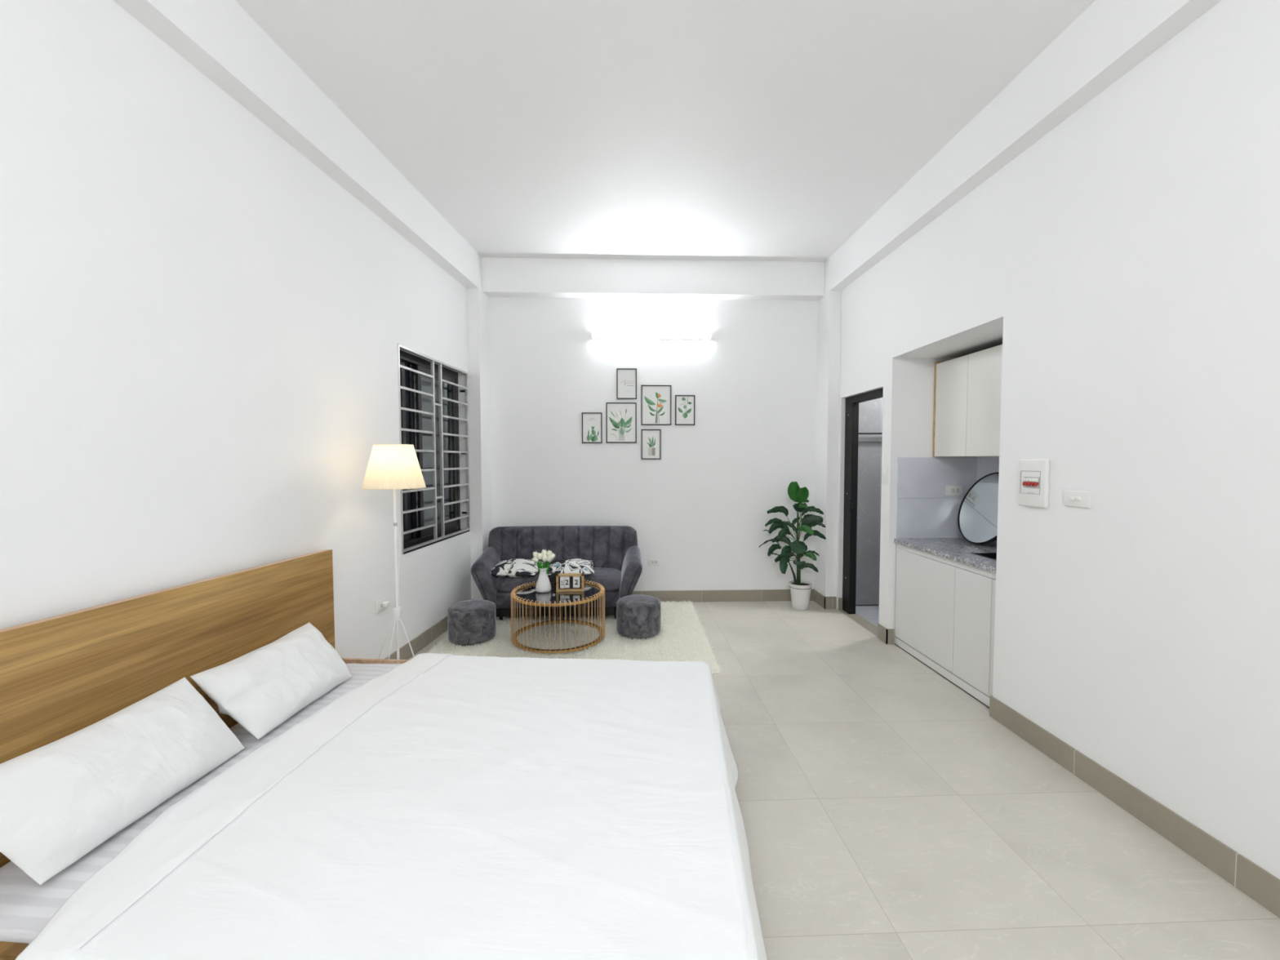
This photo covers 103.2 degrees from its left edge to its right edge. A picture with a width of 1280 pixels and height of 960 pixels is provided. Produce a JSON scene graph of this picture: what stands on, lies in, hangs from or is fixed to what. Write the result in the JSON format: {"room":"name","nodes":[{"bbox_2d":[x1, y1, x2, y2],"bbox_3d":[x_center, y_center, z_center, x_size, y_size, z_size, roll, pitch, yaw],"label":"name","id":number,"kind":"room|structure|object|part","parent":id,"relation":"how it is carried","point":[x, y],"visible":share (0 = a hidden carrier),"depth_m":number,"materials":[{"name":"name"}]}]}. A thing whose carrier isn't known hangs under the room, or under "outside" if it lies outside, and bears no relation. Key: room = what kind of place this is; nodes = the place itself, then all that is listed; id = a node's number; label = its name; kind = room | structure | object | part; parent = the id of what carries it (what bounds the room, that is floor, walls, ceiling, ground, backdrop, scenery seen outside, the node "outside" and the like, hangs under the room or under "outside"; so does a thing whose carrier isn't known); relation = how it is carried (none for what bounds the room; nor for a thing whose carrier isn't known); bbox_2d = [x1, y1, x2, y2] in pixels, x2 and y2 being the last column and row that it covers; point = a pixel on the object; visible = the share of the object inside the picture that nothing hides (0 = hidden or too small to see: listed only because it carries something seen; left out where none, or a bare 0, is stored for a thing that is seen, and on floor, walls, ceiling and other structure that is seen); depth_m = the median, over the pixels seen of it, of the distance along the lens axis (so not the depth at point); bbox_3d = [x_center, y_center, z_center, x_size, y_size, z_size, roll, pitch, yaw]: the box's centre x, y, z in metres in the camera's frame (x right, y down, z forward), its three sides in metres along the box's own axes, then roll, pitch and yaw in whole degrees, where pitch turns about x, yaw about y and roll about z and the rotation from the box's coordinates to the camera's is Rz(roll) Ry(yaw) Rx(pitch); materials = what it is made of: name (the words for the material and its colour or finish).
{"room":"studio apartment","nodes":[
{"label":"studio apartment","id":0,"kind":"room"},
{"bbox_2d":[0,0,471,658],"bbox_3d":[-1.886,-0.288,1.704,0.200,3.280,6.720,0,2,4],"label":"wall","id":1,"kind":"structure","parent":0,"point":[202,329],"depth_m":1.95,"materials":[{"name":"paint"}]},
{"bbox_2d":[112,0,482,290],"bbox_3d":[-1.735,-1.773,1.646,0.124,0.308,6.550,0,2,4],"label":"ceiling beam","id":2,"kind":"structure","parent":1,"relation":"attached to","point":[218,37],"depth_m":2.41,"materials":[{"name":"paint"}]},
{"bbox_2d":[375,597,390,613],"bbox_3d":[-1.657,0.809,3.278,0.040,0.075,0.118,0,2,4],"label":"wall socket","id":3,"kind":"object","parent":1,"relation":"attached to","point":[382,604],"visible":1,"depth_m":3.27,"materials":[{"name":"white plastic"}]},
{"bbox_2d":[397,343,470,555],"bbox_3d":[-1.700,-0.231,4.096,0.174,1.457,1.174,0,2,4],"label":"window","id":4,"kind":"structure","parent":1,"relation":"in","point":[433,402],"depth_m":4.11,"materials":[{"name":"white metal"}]},
{"bbox_3d":[-1.790,-0.214,3.701,0.006,1.237,0.202,0,2,4],"label":"pane","id":5,"kind":"part","parent":4,"relation":"part of","materials":[{"name":"glass"}]},
{"bbox_3d":[-1.790,-0.209,3.701,0.024,1.347,0.292,0,2,4],"label":"sash","id":6,"kind":"part","parent":4,"relation":"part of","materials":[{"name":"black metal"}]},
{"bbox_3d":[-1.760,-0.227,4.135,0.024,1.347,0.420,0,2,4],"label":"sash","id":7,"kind":"part","parent":4,"relation":"part of","materials":[{"name":"black metal"}]},
{"bbox_3d":[-1.760,-0.232,4.135,0.006,1.237,0.330,0,2,4],"label":"pane","id":8,"kind":"part","parent":4,"relation":"part of","materials":[{"name":"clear glass"}]},
{"bbox_3d":[-1.710,-0.234,4.301,0.024,1.347,0.677,0,2,4],"label":"sash","id":9,"kind":"part","parent":4,"relation":"part of","materials":[{"name":"black metal"}]},
{"bbox_3d":[-1.661,0.490,4.123,0.092,0.014,1.173,0,2,4],"label":"sill","id":10,"kind":"part","parent":4,"relation":"part of","materials":[{"name":"black metal"}]},
{"bbox_3d":[-1.710,-0.239,4.300,0.006,1.237,0.587,0,2,4],"label":"pane","id":11,"kind":"part","parent":4,"relation":"part of","materials":[{"name":"glass"}]},
{"bbox_2d":[385,599,484,659],"bbox_3d":[-1.723,1.293,1.773,0.123,0.115,6.350,0,2,4],"label":"baseboard","id":12,"kind":"structure","parent":1,"relation":"attached to","point":[418,643],"depth_m":3.80,"materials":[{"name":"tile"}]},
{"bbox_2d":[466,288,491,599],"bbox_3d":[-1.513,-0.264,4.826,0.124,2.972,0.305,0,2,4],"label":"trim","id":13,"kind":"structure","parent":1,"relation":"attached to","point":[477,302],"depth_m":4.69,"materials":[{"name":"paint"}]},
{"bbox_2d":[404,297,817,591],"bbox_3d":[0.408,-0.430,5.075,6.000,3.280,0.200,0,2,-2],"label":"wall","id":14,"kind":"structure","parent":0,"point":[700,508],"depth_m":4.96,"materials":[{"name":"paint"}]},
{"bbox_2d":[582,412,601,443],"bbox_3d":[-0.467,-0.506,4.930,0.194,0.295,0.017,0,2,-2],"label":"picture frame","id":15,"kind":"object","parent":14,"relation":"attached to","point":[591,421],"visible":1,"depth_m":4.93,"materials":[{"name":"black"}]},
{"bbox_2d":[606,402,636,443],"bbox_3d":[-0.181,-0.556,4.938,0.294,0.390,0.017,0,2,-2],"label":"picture frame","id":16,"kind":"object","parent":14,"relation":"attached to","point":[621,417],"visible":1,"depth_m":4.94,"materials":[{"name":"black"}]},
{"bbox_2d":[616,368,636,399],"bbox_3d":[-0.129,-0.933,4.925,0.193,0.294,0.017,0,2,-2],"label":"picture frame","id":17,"kind":"object","parent":14,"relation":"attached to","point":[626,378],"visible":1,"depth_m":4.92,"materials":[{"name":"black"}]},
{"bbox_2d":[641,429,661,459],"bbox_3d":[0.108,-0.348,4.958,0.191,0.292,0.017,0,2,-2],"label":"picture frame","id":18,"kind":"object","parent":14,"relation":"attached to","point":[651,438],"visible":1,"depth_m":4.96,"materials":[{"name":"black"}]},
{"bbox_2d":[591,331,711,339],"bbox_3d":[0.114,-1.396,4.903,1.162,0.060,0.042,0,2,-2],"label":"lamp","id":19,"kind":"object","parent":14,"relation":"attached to","point":[594,335],"visible":1,"depth_m":4.89,"materials":[{"name":"white plastic"}]},
{"bbox_2d":[481,257,824,300],"bbox_3d":[-0.015,-1.905,4.821,3.542,0.312,0.155,0,2,-2],"label":"ceiling beam","id":20,"kind":"structure","parent":14,"relation":"attached to","point":[531,277],"depth_m":4.76,"materials":[{"name":"paint"}]},
{"bbox_2d":[648,558,659,565],"bbox_3d":[0.136,0.809,5.010,0.118,0.072,0.013,0,2,-2],"label":"wall socket","id":21,"kind":"object","parent":14,"relation":"attached to","point":[651,562],"visible":1,"depth_m":5.01,"materials":[{"name":"white plastic"}]},
{"bbox_2d":[641,385,671,425],"bbox_3d":[0.158,-0.729,4.944,0.292,0.387,0.017,0,2,-2],"label":"picture frame","id":22,"kind":"object","parent":14,"relation":"attached to","point":[655,399],"visible":1,"depth_m":4.94,"materials":[{"name":"black"}]},
{"bbox_2d":[675,395,694,425],"bbox_3d":[0.440,-0.681,4.957,0.192,0.291,0.017,0,2,-2],"label":"picture frame","id":23,"kind":"object","parent":14,"relation":"attached to","point":[684,404],"visible":1,"depth_m":4.96,"materials":[{"name":"black"}]},
{"bbox_2d":[631,589,813,602],"bbox_3d":[0.130,1.156,5.026,3.232,0.115,0.009,0,2,-2],"label":"baseboard","id":24,"kind":"structure","parent":14,"relation":"attached to","point":[753,595],"depth_m":5.05,"materials":[{"name":"tile"}]},
{"bbox_2d":[234,0,1095,262],"bbox_3d":[0.428,-2.010,1.771,6.200,0.150,6.670,0,2,-2],"label":"ceiling","id":25,"kind":"structure","parent":0,"point":[671,130],"depth_m":2.62,"materials":[{"name":"paint"}]},
{"bbox_2d":[408,600,1279,959],"bbox_3d":[0.433,1.404,1.877,6.200,0.120,6.600,0,2,-2],"label":"floor","id":26,"kind":"structure","parent":0,"point":[886,813],"depth_m":1.94,"materials":[{"name":"tile"}]},
{"bbox_2d":[0,549,409,959],"bbox_3d":[-0.733,0.869,1.886,2.042,0.950,1.670,0,2,4],"label":"frame","id":27,"kind":"object","parent":26,"relation":"on","point":[61,675],"visible":0.02,"depth_m":1.75,"materials":[{"name":"brown wood"}]},
{"bbox_3d":[-0.771,1.171,1.093,2.004,0.252,0.028,0,2,4],"label":"rail","id":28,"kind":"part","parent":27,"relation":"part of","materials":[{"name":"brown wood"}]},
{"bbox_3d":[-1.734,0.843,1.940,0.037,0.900,1.638,0,2,4],"label":"headboard","id":29,"kind":"part","parent":27,"relation":"part of","materials":[{"name":"brown wood"}]},
{"bbox_2d":[0,662,401,943],"bbox_3d":[-0.727,1.096,1.903,1.965,0.200,1.594,0,2,4],"label":"mattress","id":30,"kind":"object","parent":27,"relation":"on","point":[26,906],"visible":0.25,"depth_m":1.35,"materials":[{"name":"white fabric"}]},
{"bbox_2d":[0,676,244,884],"bbox_3d":[-1.572,0.865,1.546,0.232,0.281,0.666,0,2,4],"label":"pillow","id":31,"kind":"object","parent":30,"relation":"on","point":[60,799],"visible":1,"depth_m":1.44,"materials":[{"name":"white fabric"}]},
{"bbox_2d":[190,622,352,739],"bbox_3d":[-1.524,0.840,2.184,0.250,0.282,0.635,0,2,4],"label":"pillow","id":32,"kind":"object","parent":30,"relation":"on","point":[260,689],"visible":1,"depth_m":2.06,"materials":[{"name":"white fabric"}]},
{"bbox_2d":[15,653,767,959],"bbox_3d":[-0.515,1.125,1.887,1.812,0.300,1.740,0,2,4],"label":"blanket","id":33,"kind":"object","parent":30,"relation":"on","point":[441,806],"visible":1,"depth_m":1.44,"materials":[{"name":"white fabric"}]},
{"bbox_3d":[-0.656,1.105,2.718,2.004,0.250,0.020,0,2,4],"label":"rail","id":34,"kind":"part","parent":27,"relation":"part of","materials":[{"name":"brown wood"}]},
{"bbox_2d":[361,444,426,659],"bbox_3d":[-1.413,0.546,2.944,0.336,1.502,0.336,2,3,43],"label":"floor lamp","id":35,"kind":"object","parent":26,"relation":"on","point":[394,467],"visible":0.97,"depth_m":2.82,"materials":[{"name":"white metal"}]},
{"bbox_3d":[-1.511,1.047,2.951,0.181,0.502,0.006,0,2,-8],"label":"leg","id":36,"kind":"part","parent":35,"relation":"part of","materials":[{"name":"white metal"}]},
{"bbox_3d":[-1.419,1.050,2.865,0.006,0.502,0.181,0,2,4],"label":"leg","id":37,"kind":"part","parent":35,"relation":"part of","materials":[{"name":"white metal"}]},
{"bbox_3d":[-1.414,-0.079,2.918,0.334,0.246,0.334,0,2,-2],"label":"lamp shade","id":38,"kind":"part","parent":35,"relation":"part of","materials":[{"name":"white fabric"}]},
{"bbox_3d":[-1.315,1.047,2.947,0.181,0.502,0.006,0,2,10],"label":"leg","id":39,"kind":"part","parent":35,"relation":"part of","materials":[{"name":"white metal"}]},
{"bbox_2d":[427,600,722,673],"bbox_3d":[-0.515,1.235,4.128,2.155,0.031,1.717,0,2,-2],"label":"shag rug","id":40,"kind":"object","parent":26,"relation":"on","point":[682,637],"visible":0.44,"depth_m":3.88,"materials":[{"name":"white carpet"}]},
{"bbox_2d":[447,599,496,646],"bbox_3d":[-1.312,1.108,3.968,0.360,0.277,0.361,-1,3,-19],"label":"stool","id":41,"kind":"object","parent":40,"relation":"on","point":[469,622],"visible":1,"depth_m":3.83,"materials":[{"name":"fabric"}]},
{"bbox_2d":[471,525,642,620],"bbox_3d":[-0.715,0.825,4.579,1.460,0.771,0.574,0,2,-2],"label":"sofa","id":42,"kind":"object","parent":40,"relation":"on","point":[615,553],"visible":0.79,"depth_m":4.71,"materials":[{"name":"grey fabric"}]},
{"bbox_3d":[-1.343,0.849,4.549,0.213,0.481,0.545,0,2,-2],"label":"armrest","id":43,"kind":"part","parent":42,"relation":"part of","materials":[{"name":"grey fabric"}]},
{"bbox_3d":[-1.208,1.161,4.409,0.048,0.115,0.048,0,2,-2],"label":"leg","id":44,"kind":"part","parent":42,"relation":"part of","materials":[{"name":"black"}]},
{"bbox_2d":[490,558,542,577],"bbox_3d":[-1.087,0.776,4.473,0.420,0.136,0.337,0,2,5],"label":"cushion","id":45,"kind":"object","parent":42,"relation":"on","point":[516,567],"visible":0.86,"depth_m":4.36,"materials":[{"name":"fabric"}]},
{"bbox_3d":[-0.716,1.135,4.627,1.080,0.082,0.420,0,2,-2],"label":"under panel","id":46,"kind":"part","parent":42,"relation":"part of","materials":[{"name":"black"}]},
{"bbox_2d":[493,567,621,591],"bbox_3d":[-0.715,0.891,4.562,1.110,0.143,0.410,0,2,-2],"label":"seat cushion","id":47,"kind":"object","parent":42,"relation":"on","point":[610,578],"depth_m":4.38,"materials":[{"name":"grey fabric"}]},
{"bbox_3d":[-0.723,0.728,4.782,1.409,0.594,0.162,0,2,-2],"label":"backrest","id":48,"kind":"part","parent":42,"relation":"part of","materials":[{"name":"grey fabric"}]},
{"bbox_2d":[546,558,594,582],"bbox_3d":[-0.618,0.781,4.470,0.420,0.136,0.401,0,2,-8],"label":"cushion","id":49,"kind":"object","parent":42,"relation":"on","point":[568,565],"visible":0.73,"depth_m":4.40,"materials":[{"name":"fabric"}]},
{"bbox_3d":[-0.209,1.158,4.447,0.048,0.115,0.048,0,2,-2],"label":"leg","id":50,"kind":"part","parent":42,"relation":"part of","materials":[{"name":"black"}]},
{"bbox_3d":[-0.087,0.845,4.596,0.213,0.481,0.545,0,2,-2],"label":"armrest","id":51,"kind":"part","parent":42,"relation":"part of","materials":[{"name":"grey fabric"}]},
{"bbox_2d":[511,578,604,654],"bbox_3d":[-0.640,1.049,3.991,0.727,0.391,0.728,2,3,36],"label":"coffee table","id":52,"kind":"object","parent":40,"relation":"on","point":[527,594],"visible":0.89,"depth_m":3.83,"materials":[{"name":"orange metal"}]},
{"bbox_2d":[535,566,551,592],"bbox_3d":[-0.760,0.783,3.995,0.122,0.188,0.122,0,2,-2],"label":"vase","id":53,"kind":"object","parent":52,"relation":"on","point":[543,584],"visible":0.97,"depth_m":3.96,"materials":[{"name":"white ceramic"}]},
{"bbox_2d":[531,556,540,572],"bbox_3d":[-0.803,0.712,3.969,0.085,0.224,0.042,0,2,-2],"label":"tulip","id":54,"kind":"object","parent":53,"relation":"in","point":[535,559],"visible":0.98,"depth_m":3.96,"materials":[{"name":"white plant"}]},
{"bbox_2d":[533,551,538,566],"bbox_3d":[-0.803,0.691,3.990,0.078,0.264,0.042,0,2,-2],"label":"tulip","id":55,"kind":"object","parent":53,"relation":"in","point":[535,554],"visible":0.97,"depth_m":3.97,"materials":[{"name":"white plant"}]},
{"bbox_2d":[537,552,542,568],"bbox_3d":[-0.780,0.695,3.974,0.046,0.257,0.042,0,2,-2],"label":"tulip","id":56,"kind":"object","parent":53,"relation":"in","point":[539,555],"visible":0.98,"depth_m":3.96,"materials":[{"name":"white plant"}]},
{"bbox_2d":[541,549,546,568],"bbox_3d":[-0.754,0.684,4.002,0.042,0.276,0.042,0,2,-2],"label":"tulip","id":57,"kind":"object","parent":53,"relation":"in","point":[544,552],"visible":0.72,"depth_m":3.99,"materials":[{"name":"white plant"}]},
{"bbox_2d":[542,554,547,570],"bbox_3d":[-0.742,0.701,3.965,0.044,0.246,0.054,0,2,-2],"label":"tulip","id":58,"kind":"object","parent":53,"relation":"in","point":[544,557],"visible":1,"depth_m":3.95,"materials":[{"name":"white plant"}]},
{"bbox_2d":[546,550,551,570],"bbox_3d":[-0.727,0.688,4.011,0.065,0.269,0.042,0,2,-2],"label":"tulip","id":59,"kind":"object","parent":53,"relation":"in","point":[548,552],"visible":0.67,"depth_m":4.00,"materials":[{"name":"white plant"}]},
{"bbox_2d":[546,554,552,573],"bbox_3d":[-0.716,0.702,3.979,0.076,0.244,0.044,2,3,42],"label":"tulip","id":60,"kind":"object","parent":53,"relation":"in","point":[549,558],"visible":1,"depth_m":3.95,"materials":[{"name":"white plant"}]},
{"bbox_2d":[546,552,555,573],"bbox_3d":[-0.711,0.698,3.989,0.091,0.251,0.042,0,2,-2],"label":"tulip","id":61,"kind":"object","parent":53,"relation":"in","point":[553,553],"visible":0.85,"depth_m":3.99,"materials":[{"name":"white plant"}]},
{"bbox_3d":[-0.640,0.884,3.984,0.669,0.011,0.669,0,2,-2],"label":"glass","id":62,"kind":"part","parent":52,"relation":"part of","materials":[{"name":"black glass"}]},
{"bbox_2d":[555,573,584,591],"bbox_3d":[-0.550,0.808,4.002,0.218,0.138,0.044,0,2,-2],"label":"desk calendar","id":63,"kind":"object","parent":52,"relation":"on","point":[565,582],"visible":1,"depth_m":3.98,"materials":[{"name":"brown wood"}]},
{"bbox_2d":[616,594,661,639],"bbox_3d":[-0.010,1.101,4.106,0.360,0.277,0.360,-2,3,-32],"label":"stool","id":64,"kind":"object","parent":40,"relation":"on","point":[637,616],"visible":1,"depth_m":3.96,"materials":[{"name":"fabric"}]},
{"bbox_2d":[759,481,826,610],"bbox_3d":[1.446,0.617,4.794,0.623,1.208,0.236,0,2,-2],"label":"potted plant","id":65,"kind":"object","parent":26,"relation":"on","point":[800,590],"visible":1,"depth_m":4.77,"materials":[{"name":"green plant"}]},
{"bbox_3d":[1.525,1.098,4.825,0.212,0.243,0.212,0,2,-2],"label":"pot","id":66,"kind":"part","parent":65,"relation":"part of","materials":[{"name":"white ceramic"}]},
{"bbox_2d":[894,543,995,708],"bbox_3d":[2.274,0.889,3.349,0.611,0.783,1.091,0,2,-2],"label":"base cabinet","id":67,"kind":"object","parent":26,"relation":"on","point":[944,608],"visible":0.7,"depth_m":3.24,"materials":[{"name":"white laminate"}]},
{"bbox_3d":[1.970,0.869,3.534,0.018,0.676,0.680,0,2,-2],"label":"door","id":68,"kind":"part","parent":67,"relation":"part of","materials":[{"name":"white laminate"}]},
{"bbox_2d":[893,537,996,573],"bbox_3d":[2.268,0.481,3.324,0.628,0.030,1.096,0,2,-2],"label":"countertop","id":69,"kind":"structure","parent":67,"relation":"on","point":[957,549],"depth_m":3.43,"materials":[{"name":"grey stone"}]},
{"bbox_2d":[957,471,999,544],"bbox_3d":[2.447,0.199,3.576,0.201,0.509,0.532,0,2,-3],"label":"round mirror","id":70,"kind":"object","parent":69,"relation":"on","point":[977,517],"visible":0.66,"depth_m":3.62,"materials":[{"name":"black mirror"}]},
{"bbox_2d":[969,552,996,559],"bbox_3d":[2.286,0.509,3.047,0.323,0.068,0.428,0,2,-2],"label":"sink","id":71,"kind":"object","parent":69,"relation":"in","point":[989,555],"visible":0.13,"depth_m":3.25,"materials":[{"name":"black"}]},
{"bbox_3d":[1.995,0.517,3.319,0.046,0.038,1.082,0,2,-2],"label":"finger rail","id":72,"kind":"part","parent":67,"relation":"part of","materials":[{"name":"white laminate"}]},
{"bbox_3d":[1.989,0.889,3.034,0.018,0.676,0.312,0,2,-2],"label":"door","id":73,"kind":"part","parent":67,"relation":"part of","materials":[{"name":"white laminate"}]},
{"bbox_3d":[1.996,0.898,2.834,0.018,0.676,0.082,0,2,-2],"label":"filler panel","id":74,"kind":"part","parent":67,"relation":"part of","materials":[{"name":"white laminate"}]},
{"bbox_2d":[855,397,883,604],"bbox_3d":[2.694,-0.139,4.989,1.440,2.700,0.170,0,2,-2],"label":"wall","id":75,"kind":"structure","parent":0,"point":[870,412],"depth_m":4.90,"materials":[{"name":"paint"}]},
{"bbox_2d":[858,432,882,441],"bbox_3d":[2.458,-0.410,4.854,0.920,0.083,0.058,0,2,-2],"label":"towel rail","id":76,"kind":"object","parent":75,"relation":"attached to","point":[861,438],"visible":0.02,"depth_m":4.85,"materials":[{"name":"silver metal"}]},
{"bbox_3d":[2.458,-0.397,4.872,0.920,0.055,0.024,0,2,-2],"label":"rail plate","id":77,"kind":"part","parent":76,"relation":"part of","materials":[{"name":"metal"}]},
{"bbox_2d":[835,0,1279,879],"bbox_3d":[2.354,-0.303,1.939,0.773,3.280,6.320,0,2,-2],"label":"wall","id":78,"kind":"structure","parent":0,"point":[1124,265],"depth_m":2.00,"materials":[{"name":"paint"}]},
{"bbox_2d":[813,290,840,596],"bbox_3d":[1.808,-0.270,4.894,0.118,2.972,0.280,0,2,-2],"label":"column","id":79,"kind":"structure","parent":78,"relation":"attached to","point":[828,322],"depth_m":4.79,"materials":[{"name":"paint"}]},
{"bbox_2d":[813,589,842,609],"bbox_3d":[1.766,1.159,4.905,0.125,0.115,0.362,-1,3,-26],"label":"baseboard","id":80,"kind":"structure","parent":78,"relation":"attached to","point":[826,602],"depth_m":4.81,"materials":[{"name":"tile"}]},
{"bbox_2d":[838,609,877,636],"bbox_3d":[1.939,1.236,4.406,0.120,0.003,0.750,0,2,-2],"label":"threshold","id":81,"kind":"object","parent":78,"relation":"attached to","point":[870,627],"depth_m":4.40,"materials":[{"name":"tile"}]},
{"bbox_2d":[842,387,883,613],"bbox_3d":[1.939,0.247,4.365,0.078,1.982,0.750,0,2,-2],"label":"door frame","id":82,"kind":"structure","parent":78,"relation":"in","point":[851,411],"depth_m":4.62,"materials":[{"name":"black metal"}]},
{"bbox_2d":[881,467,887,483],"bbox_3d":[1.886,-0.032,3.921,0.016,0.118,0.070,0,2,-2],"label":"light switch","id":83,"kind":"object","parent":78,"relation":"attached to","point":[884,471],"visible":1,"depth_m":3.91,"materials":[{"name":"white plastic"}]},
{"bbox_2d":[877,623,893,644],"bbox_3d":[1.914,1.198,3.958,0.054,0.115,0.139,0,2,-2],"label":"baseboard","id":84,"kind":"object","parent":78,"relation":"attached to","point":[886,636],"visible":1,"depth_m":3.91,"materials":[{"name":"tile"}]},
{"bbox_2d":[895,457,999,542],"bbox_3d":[2.280,0.158,3.315,0.621,0.615,1.105,0,2,-2],"label":"backsplash","id":85,"kind":"structure","parent":78,"relation":"attached to","point":[926,512],"depth_m":3.86,"materials":[{"name":"tile"}]},
{"bbox_2d":[945,485,962,495],"bbox_3d":[2.387,0.080,3.855,0.130,0.078,0.013,0,2,-2],"label":"wall socket","id":86,"kind":"object","parent":78,"relation":"attached to","point":[949,490],"visible":1,"depth_m":3.85,"materials":[{"name":"white plastic"}]},
{"bbox_2d":[824,0,1222,294],"bbox_3d":[1.919,-1.785,1.836,0.118,0.308,6.270,0,2,-2],"label":"ceiling beam","id":87,"kind":"structure","parent":78,"relation":"attached to","point":[1109,38],"depth_m":2.43,"materials":[{"name":"paint"}]},
{"bbox_2d":[1017,458,1049,507],"bbox_3d":[1.930,0.013,2.497,0.035,0.233,0.170,0,2,-2],"label":"box","id":88,"kind":"object","parent":78,"relation":"attached to","point":[1033,473],"visible":1,"depth_m":2.48,"materials":[{"name":"white plastic"}]},
{"bbox_2d":[1063,489,1090,508],"bbox_3d":[1.949,0.085,2.266,0.016,0.072,0.128,0,2,-2],"label":"light switch","id":89,"kind":"object","parent":78,"relation":"attached to","point":[1071,498],"visible":1,"depth_m":2.26,"materials":[{"name":"white plastic"}]},
{"bbox_2d":[989,695,1279,918],"bbox_3d":[2.034,1.328,0.820,0.057,0.115,3.974,0,2,-2],"label":"baseboard","id":90,"kind":"structure","parent":78,"relation":"attached to","point":[1262,886],"depth_m":1.94,"materials":[{"name":"tile"}]},
{"bbox_3d":[2.640,0.191,3.330,0.100,2.178,1.105,0,2,-2],"label":"wall niche","id":91,"kind":"object","parent":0,"visible":0},
{"bbox_2d":[932,344,1002,456],"bbox_3d":[2.414,-0.510,3.292,0.350,0.710,1.097,0,2,-2],"label":"upper cabinet","id":92,"kind":"object","parent":91,"relation":"attached to","point":[967,388],"visible":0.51,"depth_m":3.45,"materials":[{"name":"white wood"}]},
{"bbox_3d":[2.393,-0.532,3.830,0.350,0.710,0.020,0,2,-2],"label":"panel","id":93,"kind":"part","parent":92,"relation":"part of","materials":[{"name":"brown wood"}]},
{"bbox_3d":[2.235,-0.515,3.639,0.018,0.692,0.346,0,2,-2],"label":"door","id":94,"kind":"part","parent":92,"relation":"part of","materials":[{"name":"white laminate"}]},
{"bbox_3d":[2.248,-0.501,3.289,0.018,0.692,0.350,0,2,-2],"label":"door","id":95,"kind":"part","parent":92,"relation":"part of","materials":[{"name":"white laminate"}]}
]}

